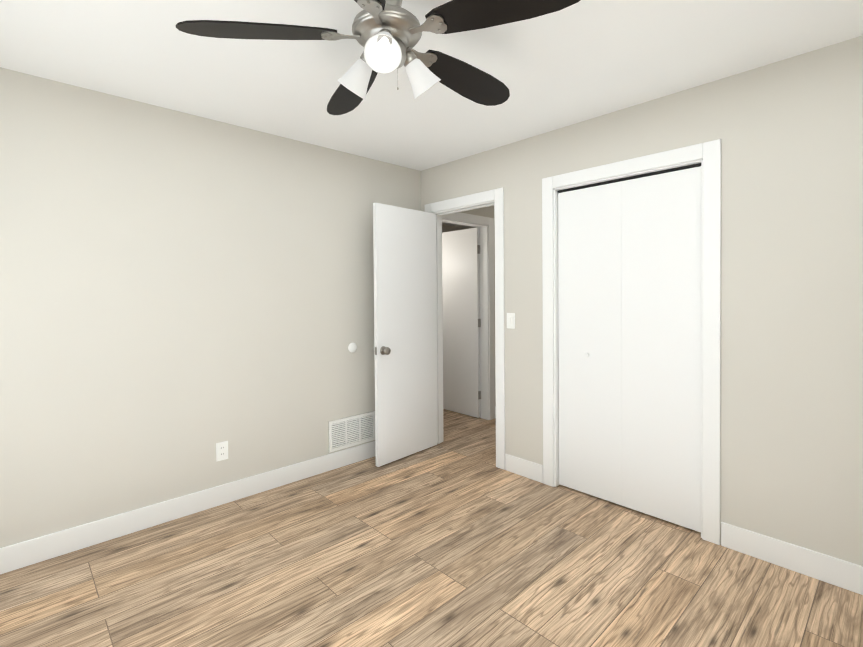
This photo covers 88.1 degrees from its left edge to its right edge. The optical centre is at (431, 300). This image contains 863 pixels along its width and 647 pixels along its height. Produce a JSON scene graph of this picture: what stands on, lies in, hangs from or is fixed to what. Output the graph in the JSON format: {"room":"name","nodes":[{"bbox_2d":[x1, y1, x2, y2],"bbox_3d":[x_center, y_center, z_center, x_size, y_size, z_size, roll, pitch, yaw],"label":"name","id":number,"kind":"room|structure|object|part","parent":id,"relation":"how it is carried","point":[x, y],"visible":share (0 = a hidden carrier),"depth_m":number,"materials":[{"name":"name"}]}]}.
{"room":"empty bedroom","nodes":[
{"label":"empty bedroom","id":0,"kind":"room"},
{"bbox_2d":[0,67,495,547],"bbox_3d":[-0.309,0.059,3.895,6.710,2.440,0.110,-1,1,-43],"label":"wall","id":1,"kind":"structure","parent":0,"point":[182,294],"depth_m":2.62,"materials":[{"name":"paint"}]},
{"bbox_2d":[0,441,374,573],"bbox_3d":[-1.327,1.241,2.846,3.470,0.125,0.030,-1,1,-43],"label":"baseboard","id":2,"kind":"structure","parent":1,"relation":"attached to","point":[39,549],"depth_m":2.62,"materials":[{"name":"white wood"}]},
{"bbox_2d":[216,441,227,461],"bbox_3d":[-1.337,0.963,2.850,0.072,0.116,0.007,-1,1,-43],"label":"electrical outlet plate","id":3,"kind":"object","parent":1,"relation":"attached to","point":[221,450],"visible":1,"depth_m":2.85,"materials":[{"name":"white plastic"}]},
{"bbox_2d":[329,411,374,452],"bbox_3d":[-0.620,1.032,3.526,0.430,0.234,0.011,-1,1,-43],"label":"air vent","id":4,"kind":"object","parent":1,"relation":"in","point":[346,432],"visible":1,"depth_m":3.51,"materials":[{"name":"white metal"}]},
{"bbox_2d":[348,342,356,352],"bbox_3d":[-0.620,0.372,3.518,0.080,0.080,0.014,-1,1,-43],"label":"door stop","id":5,"kind":"object","parent":1,"relation":"attached to","point":[352,347],"visible":1,"depth_m":3.51,"materials":[{"name":"white"}]},
{"bbox_2d":[442,228,480,417],"bbox_3d":[0.263,0.236,4.985,0.167,2.018,0.712,-1,1,-43],"label":"hall door","id":6,"kind":"structure","parent":1,"relation":"in","point":[461,321],"depth_m":4.89,"materials":[{"name":"white wood"}]},
{"bbox_2d":[442,212,494,419],"bbox_3d":[0.301,0.201,4.472,0.879,2.127,0.138,-1,1,-43],"label":"door frame","id":7,"kind":"structure","parent":1,"relation":"attached to","point":[485,225],"depth_m":4.69,"materials":[{"name":"white wood"}]},
{"bbox_2d":[0,409,862,646],"bbox_3d":[0.275,1.323,3.308,6.710,0.080,5.760,-1,1,-43],"label":"floor","id":8,"kind":"structure","parent":0,"point":[456,537],"depth_m":2.10,"materials":[{"name":"brown wood"}]},
{"bbox_2d":[0,0,862,228],"bbox_3d":[0.255,-1.196,3.268,6.710,0.080,5.760,-1,1,-43],"label":"ceiling","id":9,"kind":"structure","parent":0,"point":[580,61],"depth_m":2.10,"materials":[{"name":"paint"}]},
{"bbox_2d":[176,0,579,114],"bbox_3d":[-0.113,-0.919,1.553,1.218,0.415,1.271,-1,1,-43],"label":"fan","id":10,"kind":"object","parent":9,"relation":"hanging from","point":[387,35],"visible":1,"depth_m":1.45,"materials":[{"name":"black wood"}]},
{"bbox_3d":[-0.145,-0.780,1.538,0.358,0.132,0.362,-1,1,-43],"label":"lamp shade","id":11,"kind":"part","parent":10,"relation":"part of","materials":[{"name":"white glass"}]},
{"bbox_2d":[442,225,468,232],"bbox_3d":[-1.751,0.046,5.421,6.930,2.440,0.110,-1,1,-43],"label":"wall","id":12,"kind":"structure","parent":0,"point":[446,228],"depth_m":7.28,"materials":[{"name":"paint"}]},
{"bbox_2d":[421,36,862,565],"bbox_3d":[0.490,0.058,3.501,0.110,2.440,5.760,-1,1,-43],"label":"wall","id":13,"kind":"structure","parent":0,"point":[788,132],"depth_m":2.19,"materials":[{"name":"paint"}]},
{"bbox_2d":[373,203,436,466],"bbox_3d":[-0.195,0.260,3.659,0.167,2.018,0.687,0,1,43],"label":"entry door","id":14,"kind":"structure","parent":13,"relation":"in","point":[405,334],"depth_m":3.60,"materials":[{"name":"white wood"}]},
{"bbox_2d":[425,187,504,469],"bbox_3d":[0.294,0.213,3.712,0.138,2.127,0.869,-1,1,-43],"label":"door frame","id":15,"kind":"structure","parent":13,"relation":"attached to","point":[493,197],"depth_m":3.41,"materials":[{"name":"white wood"}]},
{"bbox_2d":[507,313,514,328],"bbox_3d":[0.586,0.151,3.311,0.014,0.116,0.072,-1,1,-43],"label":"switch plate","id":16,"kind":"object","parent":13,"relation":"attached to","point":[510,320],"visible":1,"depth_m":3.31,"materials":[{"name":"white plastic"}]},
{"bbox_2d":[505,454,542,482],"bbox_3d":[0.671,1.219,3.248,0.012,0.125,0.326,-1,1,-43],"label":"baseboard","id":17,"kind":"structure","parent":13,"relation":"attached to","point":[531,470],"depth_m":3.24,"materials":[{"name":"white wood"}]},
{"bbox_2d":[558,166,700,531],"bbox_3d":[1.171,0.268,2.749,0.059,2.010,0.872,-1,1,-43],"label":"closet door","id":18,"kind":"structure","parent":13,"relation":"in","point":[629,294],"depth_m":2.70,"materials":[{"name":"white wood"}]},
{"bbox_2d":[542,139,720,544],"bbox_3d":[1.185,0.221,2.759,0.125,2.127,1.069,-1,1,-43],"label":"trim","id":19,"kind":"structure","parent":13,"relation":"attached to","point":[706,156],"depth_m":2.40,"materials":[{"name":"white wood"}]},
{"bbox_2d":[721,522,862,594],"bbox_3d":[1.925,1.229,1.918,0.015,0.125,1.173,-1,1,-43],"label":"baseboard","id":20,"kind":"structure","parent":13,"relation":"attached to","point":[844,574],"depth_m":2.12,"materials":[{"name":"white wood"}]}
]}

